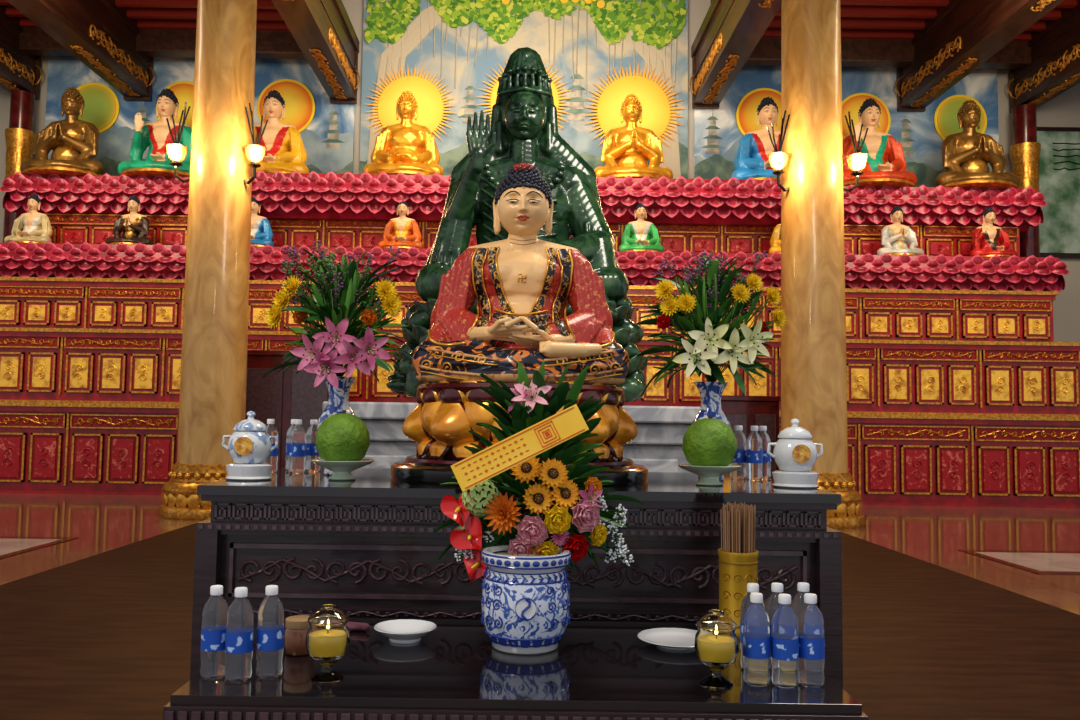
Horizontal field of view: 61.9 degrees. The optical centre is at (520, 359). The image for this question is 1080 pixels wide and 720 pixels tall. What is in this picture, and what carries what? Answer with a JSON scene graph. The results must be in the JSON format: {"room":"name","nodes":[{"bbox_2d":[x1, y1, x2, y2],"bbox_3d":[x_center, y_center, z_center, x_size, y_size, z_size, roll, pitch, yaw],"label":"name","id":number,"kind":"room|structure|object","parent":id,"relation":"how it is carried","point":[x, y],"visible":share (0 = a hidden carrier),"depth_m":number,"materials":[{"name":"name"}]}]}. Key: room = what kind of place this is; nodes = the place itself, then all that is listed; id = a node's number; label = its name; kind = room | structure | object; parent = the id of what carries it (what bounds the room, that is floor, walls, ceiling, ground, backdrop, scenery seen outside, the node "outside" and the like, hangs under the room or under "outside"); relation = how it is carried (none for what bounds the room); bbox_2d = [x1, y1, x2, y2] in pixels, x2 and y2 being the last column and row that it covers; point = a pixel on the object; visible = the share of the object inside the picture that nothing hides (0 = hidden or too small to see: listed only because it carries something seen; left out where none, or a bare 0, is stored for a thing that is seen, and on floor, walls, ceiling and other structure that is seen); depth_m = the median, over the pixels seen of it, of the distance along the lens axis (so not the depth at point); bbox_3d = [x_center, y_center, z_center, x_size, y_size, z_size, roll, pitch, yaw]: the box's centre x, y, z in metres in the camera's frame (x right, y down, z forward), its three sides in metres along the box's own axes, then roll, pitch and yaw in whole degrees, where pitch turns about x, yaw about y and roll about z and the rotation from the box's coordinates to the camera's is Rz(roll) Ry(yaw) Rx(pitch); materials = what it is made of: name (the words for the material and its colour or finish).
{"room":"house of worship","nodes":[
{"label":"house of worship","id":0,"kind":"room"},
{"bbox_2d":[0,0,1076,41],"bbox_3d":[0.126,-9.022,11.851,32.000,2.900,16.450,1,-4,0],"label":"ceiling","id":1,"kind":"structure","parent":0,"point":[711,0],"depth_m":17.95,"materials":[{"name":"red wood"}]},
{"bbox_2d":[0,5,42,98],"bbox_3d":[-10.854,-6.948,12.178,0.745,1.400,15.400,1,-4,0],"label":"ceiling beam","id":2,"kind":"structure","parent":1,"relation":"attached to","point":[19,70],"depth_m":18.96,"materials":[{"name":"brown wood"}]},
{"bbox_2d":[6,0,154,100],"bbox_3d":[-8.404,-6.914,12.178,0.772,1.400,15.400,1,-4,0],"label":"ceiling beam","id":3,"kind":"structure","parent":1,"relation":"attached to","point":[100,34],"depth_m":17.64,"materials":[{"name":"brown wood"}]},
{"bbox_2d":[76,83,118,132],"bbox_3d":[-9.424,-5.538,19.803,1.160,1.160,0.040,1,-4,0],"label":"halo","id":4,"kind":"object","parent":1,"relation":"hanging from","point":[101,108],"visible":0.54,"depth_m":19.79,"materials":[{"name":"green paint"}]},
{"bbox_2d":[19,28,305,58],"bbox_3d":[-9.556,-6.809,19.261,10.700,0.500,0.350,1,-4,0],"label":"cross beam","id":5,"kind":"structure","parent":1,"relation":"attached to","point":[33,41],"depth_m":19.09,"materials":[{"name":"brown wood"}]},
{"bbox_2d":[156,81,193,128],"bbox_3d":[-7.423,-5.540,19.805,1.220,1.220,0.040,1,-4,0],"label":"halo","id":6,"kind":"object","parent":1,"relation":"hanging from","point":[183,90],"visible":0.23,"depth_m":19.80,"materials":[{"name":"paint"}]},
{"bbox_2d":[257,79,314,131],"bbox_3d":[-5.173,-5.559,19.808,1.280,1.280,0.040,1,-4,0],"label":"halo","id":7,"kind":"object","parent":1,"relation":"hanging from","point":[299,103],"visible":0.77,"depth_m":19.80,"materials":[{"name":"paint"}]},
{"bbox_2d":[272,0,360,103],"bbox_3d":[-3.885,-6.851,12.178,0.772,1.400,15.400,1,-4,0],"label":"ceiling beam","id":8,"kind":"structure","parent":1,"relation":"attached to","point":[323,30],"depth_m":17.55,"materials":[{"name":"brown wood"}]},
{"bbox_2d":[689,0,780,108],"bbox_3d":[4.074,-6.740,12.178,0.772,1.400,15.400,1,-4,0],"label":"ceiling beam","id":9,"kind":"structure","parent":1,"relation":"attached to","point":[730,31],"depth_m":17.41,"materials":[{"name":"brown wood"}]},
{"bbox_2d":[736,88,780,134],"bbox_3d":[5.375,-5.362,19.805,1.280,1.280,0.040,1,-4,0],"label":"halo","id":10,"kind":"object","parent":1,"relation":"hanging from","point":[746,118],"visible":0.44,"depth_m":19.80,"materials":[{"name":"paint"}]},
{"bbox_2d":[842,93,890,138],"bbox_3d":[7.524,-5.282,19.802,1.220,1.220,0.040,1,-4,0],"label":"halo","id":11,"kind":"object","parent":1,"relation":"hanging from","point":[852,103],"visible":0.5,"depth_m":19.80,"materials":[{"name":"paint"}]},
{"bbox_2d":[744,38,1031,68],"bbox_3d":[9.742,-6.540,19.261,10.700,0.500,0.350,1,-4,0],"label":"cross beam","id":12,"kind":"structure","parent":1,"relation":"attached to","point":[854,52],"depth_m":19.09,"materials":[{"name":"brown wood"}]},
{"bbox_2d":[934,95,986,139],"bbox_3d":[9.675,-5.271,19.803,1.160,1.160,0.040,1,-4,0],"label":"halo","id":13,"kind":"object","parent":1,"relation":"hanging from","point":[946,123],"visible":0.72,"depth_m":19.79,"materials":[{"name":"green paint"}]},
{"bbox_2d":[895,0,1063,111],"bbox_3d":[8.594,-6.676,12.178,0.772,1.400,15.400,1,-4,0],"label":"ceiling beam","id":14,"kind":"structure","parent":1,"relation":"attached to","point":[963,34],"depth_m":17.32,"materials":[{"name":"brown wood"}]},
{"bbox_2d":[1007,0,1079,112],"bbox_3d":[11.044,-6.642,12.178,0.745,1.400,15.400,1,-4,0],"label":"ceiling beam","id":15,"kind":"structure","parent":1,"relation":"attached to","point":[1054,69],"depth_m":18.42,"materials":[{"name":"brown wood"}]},
{"bbox_2d":[0,493,1079,614],"bbox_3d":[-0.029,2.055,8.883,32.000,0.100,24.000,1,-4,0],"label":"floor","id":16,"kind":"structure","parent":0,"point":[936,535],"depth_m":11.51,"materials":[{"name":"tile"}]},
{"bbox_2d":[3,90,36,242],"bbox_3d":[-10.829,-1.619,19.190,0.597,8.300,0.597,-1,-4,28],"label":"column","id":17,"kind":"structure","parent":16,"relation":"on","point":[20,138],"depth_m":19.20,"materials":[{"name":"red paint"}]},
{"bbox_2d":[0,536,78,558],"bbox_3d":[-8.578,1.918,9.435,7.100,0.008,1.600,1,-4,0],"label":"inlay","id":18,"kind":"object","parent":16,"relation":"on","point":[9,545],"visible":1,"depth_m":9.72,"materials":[{"name":"white stone"}]},
{"bbox_2d":[158,143,265,519],"bbox_3d":[-4.395,-0.412,12.952,1.423,5.240,1.360,1,-4,0],"label":"column","id":19,"kind":"structure","parent":16,"relation":"on","point":[180,499],"depth_m":12.31,"materials":[{"name":"gold metal"}]},
{"bbox_2d":[177,0,256,463],"bbox_3d":[-4.371,-2.113,13.065,0.910,8.050,0.910,1,-4,0],"label":"shaft","id":20,"kind":"object","parent":19,"relation":"on","point":[213,376],"visible":0.77,"depth_m":12.70,"materials":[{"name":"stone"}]},
{"bbox_2d":[166,102,189,182],"bbox_3d":[-4.884,-3.114,12.880,0.400,1.177,0.174,2,-4,-15],"label":"lamp bracket","id":21,"kind":"object","parent":20,"relation":"attached to","point":[176,164],"visible":0.92,"depth_m":12.87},
{"bbox_2d":[243,103,267,183],"bbox_3d":[-3.830,-3.099,12.880,0.399,1.177,0.174,0,-4,15],"label":"lamp bracket","id":22,"kind":"object","parent":20,"relation":"attached to","point":[254,165],"visible":0.94,"depth_m":12.86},
{"bbox_2d":[245,350,335,468],"bbox_3d":[-3.616,1.091,14.206,1.520,2.430,0.800,1,-4,0],"label":"tall cabinet","id":23,"kind":"object","parent":16,"relation":"on","point":[281,396],"visible":0.23,"depth_m":13.86,"materials":[{"name":"red paint"}]},
{"bbox_2d":[0,170,1079,507],"bbox_3d":[0.007,-0.512,17.716,24.100,6.196,3.486,1,-4,0],"label":"altar","id":24,"kind":"object","parent":16,"relation":"on","point":[961,391],"visible":0.59,"depth_m":16.97,"materials":[{"name":"red paint"}]},
{"bbox_2d":[4,194,52,242],"bbox_3d":[-9.513,-2.695,17.559,0.934,1.097,0.902,1,-4,0],"label":"statue","id":25,"kind":"object","parent":24,"relation":"on","point":[36,227],"visible":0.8,"depth_m":17.44,"materials":[{"name":"beige ceramic"}]},
{"bbox_2d":[20,87,103,175],"bbox_3d":[-9.237,-4.591,18.487,1.730,2.032,1.671,1,-4,0],"label":"statue","id":26,"kind":"object","parent":24,"relation":"on","point":[74,142],"visible":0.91,"depth_m":18.14,"materials":[{"name":"brown metal"}]},
{"bbox_2d":[105,195,151,244],"bbox_3d":[-7.564,-2.668,17.559,0.934,1.097,0.902,1,-4,0],"label":"statue","id":27,"kind":"object","parent":24,"relation":"on","point":[134,226],"visible":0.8,"depth_m":17.39,"materials":[{"name":"brown ceramic"}]},
{"bbox_2d":[117,88,191,176],"bbox_3d":[-7.287,-4.564,18.487,1.730,2.032,1.671,1,-4,0],"label":"statue","id":28,"kind":"object","parent":24,"relation":"on","point":[155,135],"visible":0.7,"depth_m":18.23,"materials":[{"name":"green ceramic"}]},
{"bbox_2d":[250,197,273,246],"bbox_3d":[-5.214,-2.635,17.559,0.934,1.097,0.902,1,-4,0],"label":"statue","id":29,"kind":"object","parent":24,"relation":"on","point":[261,231],"visible":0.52,"depth_m":17.44,"materials":[{"name":"blue ceramic"}]},
{"bbox_2d":[252,90,308,172],"bbox_3d":[-5.087,-4.533,18.487,1.730,2.032,1.671,1,-4,0],"label":"statue","id":30,"kind":"object","parent":24,"relation":"on","point":[285,152],"visible":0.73,"depth_m":18.27,"materials":[{"name":"yellow ceramic"}]},
{"bbox_2d":[378,201,423,248],"bbox_3d":[-2.314,-2.595,17.559,0.934,1.097,0.902,1,-4,0],"label":"statue","id":31,"kind":"object","parent":24,"relation":"on","point":[406,232],"visible":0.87,"depth_m":17.43,"materials":[{"name":"orange ceramic"}]},
{"bbox_2d":[363,91,443,174],"bbox_3d":[-2.357,-4.515,18.489,1.730,2.032,1.671,1,-4,0],"label":"statue","id":32,"kind":"object","parent":24,"relation":"on","point":[412,148],"visible":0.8,"depth_m":18.26,"materials":[{"name":"gold metal"}]},
{"bbox_2d":[594,94,672,178],"bbox_3d":[2.262,-4.450,18.489,1.730,2.032,1.671,1,-4,0],"label":"statue","id":33,"kind":"object","parent":24,"relation":"on","point":[627,149],"visible":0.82,"depth_m":18.20,"materials":[{"name":"gold metal"}]},
{"bbox_2d":[619,203,664,251],"bbox_3d":[2.336,-2.530,17.559,0.934,1.097,0.902,1,-4,0],"label":"statue","id":34,"kind":"object","parent":24,"relation":"on","point":[641,232],"visible":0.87,"depth_m":17.43,"materials":[{"name":"green ceramic"}]},
{"bbox_2d":[731,97,780,179],"bbox_3d":[5.062,-4.391,18.487,1.730,2.032,1.671,1,-4,0],"label":"statue","id":35,"kind":"object","parent":24,"relation":"on","point":[751,159],"visible":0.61,"depth_m":18.28,"materials":[{"name":"blue ceramic"}]},
{"bbox_2d":[769,224,780,253],"bbox_3d":[5.235,-2.489,17.559,0.934,1.097,0.902,1,-4,0],"label":"statue","id":36,"kind":"object","parent":24,"relation":"on","point":[775,241],"visible":0.12,"depth_m":17.43,"materials":[{"name":"yellow"}]},
{"bbox_2d":[843,98,916,186],"bbox_3d":[7.162,-4.362,18.487,1.730,2.032,1.671,1,-4,0],"label":"statue","id":37,"kind":"object","parent":24,"relation":"on","point":[880,147],"visible":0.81,"depth_m":18.22,"materials":[{"name":"red ceramic"}]},
{"bbox_2d":[877,206,923,255],"bbox_3d":[7.335,-2.460,17.559,0.934,1.097,0.902,1,-4,0],"label":"statue","id":38,"kind":"object","parent":24,"relation":"on","point":[895,236],"visible":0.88,"depth_m":17.40,"materials":[{"name":"white ceramic"}]},
{"bbox_2d":[935,100,1018,187],"bbox_3d":[9.211,-4.333,18.487,1.730,2.032,1.671,1,-4,0],"label":"statue","id":39,"kind":"object","parent":24,"relation":"on","point":[966,154],"visible":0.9,"depth_m":18.14,"materials":[{"name":"brown metal"}]},
{"bbox_2d":[970,207,1017,256],"bbox_3d":[9.135,-2.435,17.559,0.934,1.097,0.902,1,-4,0],"label":"statue","id":40,"kind":"object","parent":24,"relation":"on","point":[986,238],"visible":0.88,"depth_m":17.43,"materials":[{"name":"red ceramic"}]},
{"bbox_2d":[0,523,1079,719],"bbox_3d":[-0.025,1.817,6.293,8.300,0.030,10.800,1,-4,0],"label":"platform","id":41,"kind":"object","parent":16,"relation":"on","point":[107,635],"visible":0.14,"depth_m":5.64,"materials":[{"name":"brown wood"}]},
{"bbox_2d":[322,401,700,472],"bbox_3d":[-0.016,1.127,7.141,2.760,1.520,1.860,1,-4,0],"label":"marble pedestal","id":42,"kind":"object","parent":41,"relation":"on","point":[657,445],"visible":0.17,"depth_m":6.31,"materials":[{"name":"white stone"}]},
{"bbox_2d":[387,47,649,402],"bbox_3d":[0.002,-1.106,7.290,2.074,2.950,1.754,1,-4,0],"label":"statue","id":43,"kind":"object","parent":42,"relation":"on","point":[524,123],"visible":0.5,"depth_m":7.12,"materials":[{"name":"green stone"}]},
{"bbox_2d":[163,617,868,719],"bbox_3d":[-0.016,1.161,2.373,1.560,0.758,0.830,1,-4,0],"label":"table","id":44,"kind":"object","parent":41,"relation":"on","point":[598,670],"visible":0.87,"depth_m":2.10,"materials":[{"name":"brown wood"}]},
{"bbox_2d":[200,585,228,678],"bbox_3d":[-0.734,0.650,2.161,0.064,0.213,0.064,1,-4,-10],"label":"water bottle","id":45,"kind":"object","parent":44,"relation":"on","point":[214,614],"visible":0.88,"depth_m":2.13,"materials":[{"name":"white"}]},
{"bbox_2d":[224,587,253,681],"bbox_3d":[-0.669,0.650,2.141,0.064,0.213,0.064,-1,-4,29],"label":"water bottle","id":46,"kind":"object","parent":44,"relation":"on","point":[239,636],"visible":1,"depth_m":2.12,"materials":[{"name":"white"}]},
{"bbox_2d":[256,585,283,678],"bbox_3d":[-0.604,0.653,2.171,0.064,0.213,0.064,4,-5,-37],"label":"water bottle","id":47,"kind":"object","parent":44,"relation":"on","point":[270,623],"visible":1,"depth_m":2.15,"materials":[{"name":"white"}]},
{"bbox_2d":[284,615,309,655],"bbox_3d":[-0.585,0.727,2.376,0.076,0.092,0.076,1,-4,0],"label":"glass jar","id":48,"kind":"object","parent":44,"relation":"on","point":[297,626],"visible":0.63,"depth_m":2.34,"materials":[{"name":"brown glass"}]},
{"bbox_2d":[305,604,349,683],"bbox_3d":[-0.462,0.674,2.150,0.105,0.172,0.103,1,-4,0],"label":"oil lamp","id":49,"kind":"object","parent":44,"relation":"on","point":[327,636],"visible":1,"depth_m":2.12,"materials":[{"name":"beige wax"}]},
{"bbox_2d":[346,621,369,630],"bbox_3d":[-0.510,0.780,2.634,0.143,0.027,0.050,0,-4,7],"label":"folded cloth","id":50,"kind":"object","parent":44,"relation":"on","point":[352,626],"visible":0.44,"depth_m":2.62,"materials":[{"name":"red"}]},
{"bbox_2d":[374,619,436,643],"bbox_3d":[-0.326,0.768,2.534,0.176,0.038,0.176,1,-4,0],"label":"bowl","id":51,"kind":"object","parent":44,"relation":"on","point":[401,631],"visible":1,"depth_m":2.56,"materials":[{"name":"white ceramic"}]},
{"bbox_2d":[481,535,571,654],"bbox_3d":[0.013,0.633,2.481,0.248,0.310,0.254,1,-4,0],"label":"pot","id":52,"kind":"object","parent":44,"relation":"on","point":[525,598],"visible":0.96,"depth_m":2.38,"materials":[{"name":"white ceramic"}]},
{"bbox_2d":[434,362,643,581],"bbox_3d":[0.054,0.400,2.642,0.616,0.798,0.325,1,-4,0],"label":"flower arrangement","id":53,"kind":"object","parent":52,"relation":"in","point":[537,442],"visible":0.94,"depth_m":2.56,"materials":[{"name":"plant"}]},
{"bbox_2d":[637,628,697,649],"bbox_3d":[0.434,0.785,2.514,0.216,0.024,0.216,1,-4,0],"label":"plate","id":54,"kind":"object","parent":44,"relation":"on","point":[666,638],"visible":0.78,"depth_m":2.54,"materials":[{"name":"white ceramic"}]},
{"bbox_2d":[694,609,738,688],"bbox_3d":[0.467,0.687,2.150,0.105,0.172,0.103,1,-4,0],"label":"candle holder","id":55,"kind":"object","parent":44,"relation":"on","point":[716,647],"visible":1,"depth_m":2.12,"materials":[{"name":"yellow wax"}]},
{"bbox_2d":[718,502,758,638],"bbox_3d":[0.643,0.617,2.666,0.118,0.385,0.118,1,-4,0],"label":"holder","id":56,"kind":"object","parent":44,"relation":"on","point":[738,561],"visible":0.64,"depth_m":2.63,"materials":[{"name":"yellow ceramic"}]},
{"bbox_2d":[740,583,764,668],"bbox_3d":[0.591,0.677,2.291,0.064,0.213,0.064,1,-4,-6],"label":"water bottle","id":57,"kind":"object","parent":44,"relation":"on","point":[751,587],"visible":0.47,"depth_m":2.28,"materials":[{"name":"white"}]},
{"bbox_2d":[743,592,770,686],"bbox_3d":[0.566,0.668,2.161,0.064,0.213,0.064,0,-4,9],"label":"water bottle","id":58,"kind":"object","parent":44,"relation":"on","point":[756,628],"visible":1,"depth_m":2.14,"materials":[{"name":"white"}]},
{"bbox_2d":[765,582,782,669],"bbox_3d":[0.656,0.679,2.301,0.064,0.213,0.064,2,-4,-12],"label":"water bottle","id":59,"kind":"object","parent":44,"relation":"on","point":[772,603],"visible":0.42,"depth_m":2.29,"materials":[{"name":"white"}]},
{"bbox_2d":[771,594,798,687],"bbox_3d":[0.631,0.669,2.151,0.064,0.213,0.064,3,-4,-25],"label":"water bottle","id":60,"kind":"object","parent":44,"relation":"on","point":[784,630],"visible":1,"depth_m":2.13,"materials":[{"name":"white"}]},
{"bbox_2d":[791,582,808,618],"bbox_3d":[0.726,0.681,2.311,0.064,0.213,0.064,4,-5,-39],"label":"water bottle","id":61,"kind":"object","parent":44,"relation":"on","point":[802,587],"visible":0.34,"depth_m":2.30,"materials":[{"name":"white"}]},
{"bbox_2d":[798,593,824,686],"bbox_3d":[0.696,0.670,2.161,0.064,0.213,0.064,-2,-5,39],"label":"water bottle","id":62,"kind":"object","parent":44,"relation":"on","point":[810,617],"visible":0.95,"depth_m":2.14,"materials":[{"name":"white"}]},
{"bbox_2d":[190,467,842,688],"bbox_3d":[-0.014,1.029,3.394,2.060,1.157,1.130,1,-4,0],"label":"altar table","id":63,"kind":"object","parent":41,"relation":"on","point":[368,546],"visible":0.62,"depth_m":2.90,"materials":[{"name":"brown wood"}]},
{"bbox_2d":[222,411,277,480],"bbox_3d":[-0.959,0.301,3.186,0.161,0.242,0.161,-2,-5,38],"label":"jar","id":64,"kind":"object","parent":63,"relation":"on","point":[249,446],"visible":1,"depth_m":3.13,"materials":[{"name":"white ceramic"}]},
{"bbox_2d":[264,419,277,472],"bbox_3d":[-1.005,0.343,3.604,0.064,0.213,0.064,-1,-4,19],"label":"water bottle","id":65,"kind":"object","parent":63,"relation":"on","point":[272,459],"visible":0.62,"depth_m":3.58,"materials":[{"name":"white"}]},
{"bbox_2d":[285,419,294,470],"bbox_3d":[-0.935,0.350,3.704,0.064,0.213,0.064,2,-4,-13],"label":"water bottle","id":66,"kind":"object","parent":63,"relation":"on","point":[292,420],"visible":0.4,"depth_m":3.68,"materials":[{"name":"white"}]},
{"bbox_2d":[289,419,305,472],"bbox_3d":[-0.890,0.343,3.584,0.064,0.213,0.064,4,-5,-40],"label":"water bottle","id":67,"kind":"object","parent":63,"relation":"on","point":[297,444],"visible":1,"depth_m":3.56,"materials":[{"name":"white"}]},
{"bbox_2d":[305,419,320,471],"bbox_3d":[-0.855,0.351,3.704,0.064,0.213,0.064,1,-4,-8],"label":"water bottle","id":68,"kind":"object","parent":63,"relation":"on","point":[311,449],"visible":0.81,"depth_m":3.68,"materials":[{"name":"white"}]},
{"bbox_2d":[262,240,408,475],"bbox_3d":[-0.715,-0.006,3.521,0.538,0.905,0.511,1,-4,3],"label":"arrangement","id":69,"kind":"object","parent":63,"relation":"on","point":[335,302],"visible":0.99,"depth_m":3.43,"materials":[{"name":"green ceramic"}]},
{"bbox_2d":[310,410,373,480],"bbox_3d":[-0.639,0.304,3.226,0.226,0.250,0.226,1,-4,0],"label":"pomelo","id":70,"kind":"object","parent":63,"relation":"on","point":[342,442],"visible":1,"depth_m":3.16,"materials":[{"name":"green food"}]},
{"bbox_2d":[391,163,647,486],"bbox_3d":[0.002,-0.157,3.498,0.979,1.224,0.979,1,-4,-2],"label":"statue","id":71,"kind":"object","parent":63,"relation":"on","point":[522,284],"visible":0.89,"depth_m":3.31,"materials":[{"name":"red ceramic"}]},
{"bbox_2d":[678,415,741,485],"bbox_3d":[0.676,0.322,3.226,0.226,0.250,0.226,1,-4,0],"label":"pomelo","id":72,"kind":"object","parent":63,"relation":"on","point":[709,446],"visible":1,"depth_m":3.16,"materials":[{"name":"green food"}]},
{"bbox_2d":[636,249,786,480],"bbox_3d":[0.734,0.015,3.543,0.568,0.906,0.518,1,-4,0],"label":"arrangement","id":73,"kind":"object","parent":63,"relation":"on","point":[700,354],"visible":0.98,"depth_m":3.45,"materials":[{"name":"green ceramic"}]},
{"bbox_2d":[730,425,745,478],"bbox_3d":[0.870,0.369,3.604,0.064,0.213,0.064,3,-5,-35],"label":"water bottle","id":74,"kind":"object","parent":63,"relation":"on","point":[739,458],"visible":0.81,"depth_m":3.58,"materials":[{"name":"white"}]},
{"bbox_2d":[746,426,762,479],"bbox_3d":[0.925,0.367,3.564,0.064,0.213,0.064,-1,-4,19],"label":"water bottle","id":75,"kind":"object","parent":63,"relation":"on","point":[754,448],"visible":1,"depth_m":3.54,"materials":[{"name":"white"}]},
{"bbox_2d":[759,426,770,478],"bbox_3d":[0.980,0.373,3.644,0.064,0.213,0.064,-2,-5,34],"label":"water bottle","id":76,"kind":"object","parent":63,"relation":"on","point":[766,471],"visible":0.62,"depth_m":3.62,"materials":[{"name":"white"}]},
{"bbox_2d":[767,419,822,488],"bbox_3d":[0.971,0.328,3.186,0.161,0.242,0.161,-2,-5,38],"label":"jar","id":77,"kind":"object","parent":63,"relation":"on","point":[795,454],"visible":1,"depth_m":3.13,"materials":[{"name":"white ceramic"}]},
{"bbox_2d":[721,395,780,477],"bbox_3d":[3.530,1.490,14.186,1.020,1.830,0.800,1,-4,0],"label":"tall cabinet","id":78,"kind":"object","parent":16,"relation":"on","point":[746,411],"visible":0.38,"depth_m":13.85,"materials":[{"name":"red paint"}]},
{"bbox_2d":[768,152,867,528],"bbox_3d":[4.205,-0.292,12.952,1.423,5.240,1.360,1,-4,0],"label":"column","id":79,"kind":"structure","parent":16,"relation":"on","point":[848,515],"depth_m":12.33,"materials":[{"name":"gold metal"}]},
{"bbox_2d":[781,0,847,472],"bbox_3d":[4.228,-1.992,13.065,0.910,8.050,0.910,1,-4,0],"label":"shaft","id":80,"kind":"object","parent":79,"relation":"on","point":[813,335],"visible":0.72,"depth_m":12.72,"materials":[{"name":"stone"}]},
{"bbox_2d":[767,110,789,191],"bbox_3d":[3.715,-2.994,12.880,0.400,1.177,0.174,2,-4,-15],"label":"lamp bracket","id":81,"kind":"object","parent":80,"relation":"attached to","point":[778,172],"visible":0.95,"depth_m":12.86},
{"bbox_2d":[843,111,867,192],"bbox_3d":[4.769,-2.979,12.880,0.399,1.177,0.174,0,-4,15],"label":"lamp bracket","id":82,"kind":"object","parent":80,"relation":"attached to","point":[856,173],"visible":0.94,"depth_m":12.87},
{"bbox_2d":[959,550,1079,574],"bbox_3d":[8.521,2.157,9.435,7.100,0.008,1.600,1,-4,0],"label":"inlay","id":83,"kind":"object","parent":16,"relation":"on","point":[1038,562],"visible":1,"depth_m":9.54,"materials":[{"name":"white stone"}]},
{"bbox_2d":[1009,104,1040,256],"bbox_3d":[10.819,-1.317,19.190,0.597,8.300,0.597,-1,-4,28],"label":"column","id":84,"kind":"structure","parent":16,"relation":"on","point":[1024,153],"depth_m":19.18,"materials":[{"name":"red paint"}]},
{"bbox_2d":[0,0,1079,341],"bbox_3d":[0.053,-3.773,19.945,32.000,13.000,0.300,1,-4,0],"label":"wall","id":85,"kind":"structure","parent":0,"point":[1063,110],"depth_m":19.90,"materials":[{"name":"grey paint"}]},
{"bbox_2d":[359,0,687,178],"bbox_3d":[0.078,-5.683,19.846,7.203,7.800,0.140,1,-4,0],"label":"mural","id":86,"kind":"object","parent":85,"relation":"attached to","point":[463,41],"visible":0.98,"depth_m":19.90,"materials":[{"name":"paint"}]},
{"bbox_2d":[366,64,455,138],"bbox_3d":[-2.423,-5.523,19.768,2.080,2.080,0.020,1,-4,0],"label":"halo","id":87,"kind":"object","parent":86,"relation":"attached to","point":[429,100],"visible":0.75,"depth_m":19.77,"materials":[{"name":"paint"}]},
{"bbox_2d":[476,57,569,127],"bbox_3d":[0.079,-5.688,19.782,2.167,2.167,0.020,1,-4,0],"label":"halo","id":88,"kind":"object","parent":86,"relation":"attached to","point":[494,89],"visible":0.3,"depth_m":19.79,"materials":[{"name":"paint"}]},
{"bbox_2d":[582,61,683,147],"bbox_3d":[2.476,-5.455,19.768,2.311,2.311,0.020,1,-4,0],"label":"halo","id":89,"kind":"object","parent":86,"relation":"attached to","point":[654,102],"visible":0.75,"depth_m":19.77,"materials":[{"name":"paint"}]},
{"bbox_2d":[1037,127,1079,258],"bbox_3d":[12.777,-3.659,19.734,3.150,2.900,0.110,1,-4,0],"label":"panel","id":90,"kind":"object","parent":85,"relation":"attached to","point":[1059,232],"visible":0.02,"depth_m":19.68,"materials":[{"name":"green paint"}]},
{"label":"outside","id":91,"kind":"structure","parent":0,"visible":0},
{"bbox_2d":[45,56,998,186],"bbox_3d":[0.010,-4.285,19.790,21.000,5.000,0.067,1,-4,0],"label":"mural","id":92,"kind":"object","parent":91,"point":[328,140],"visible":0.17,"depth_m":19.85,"materials":[{"name":"paint"}]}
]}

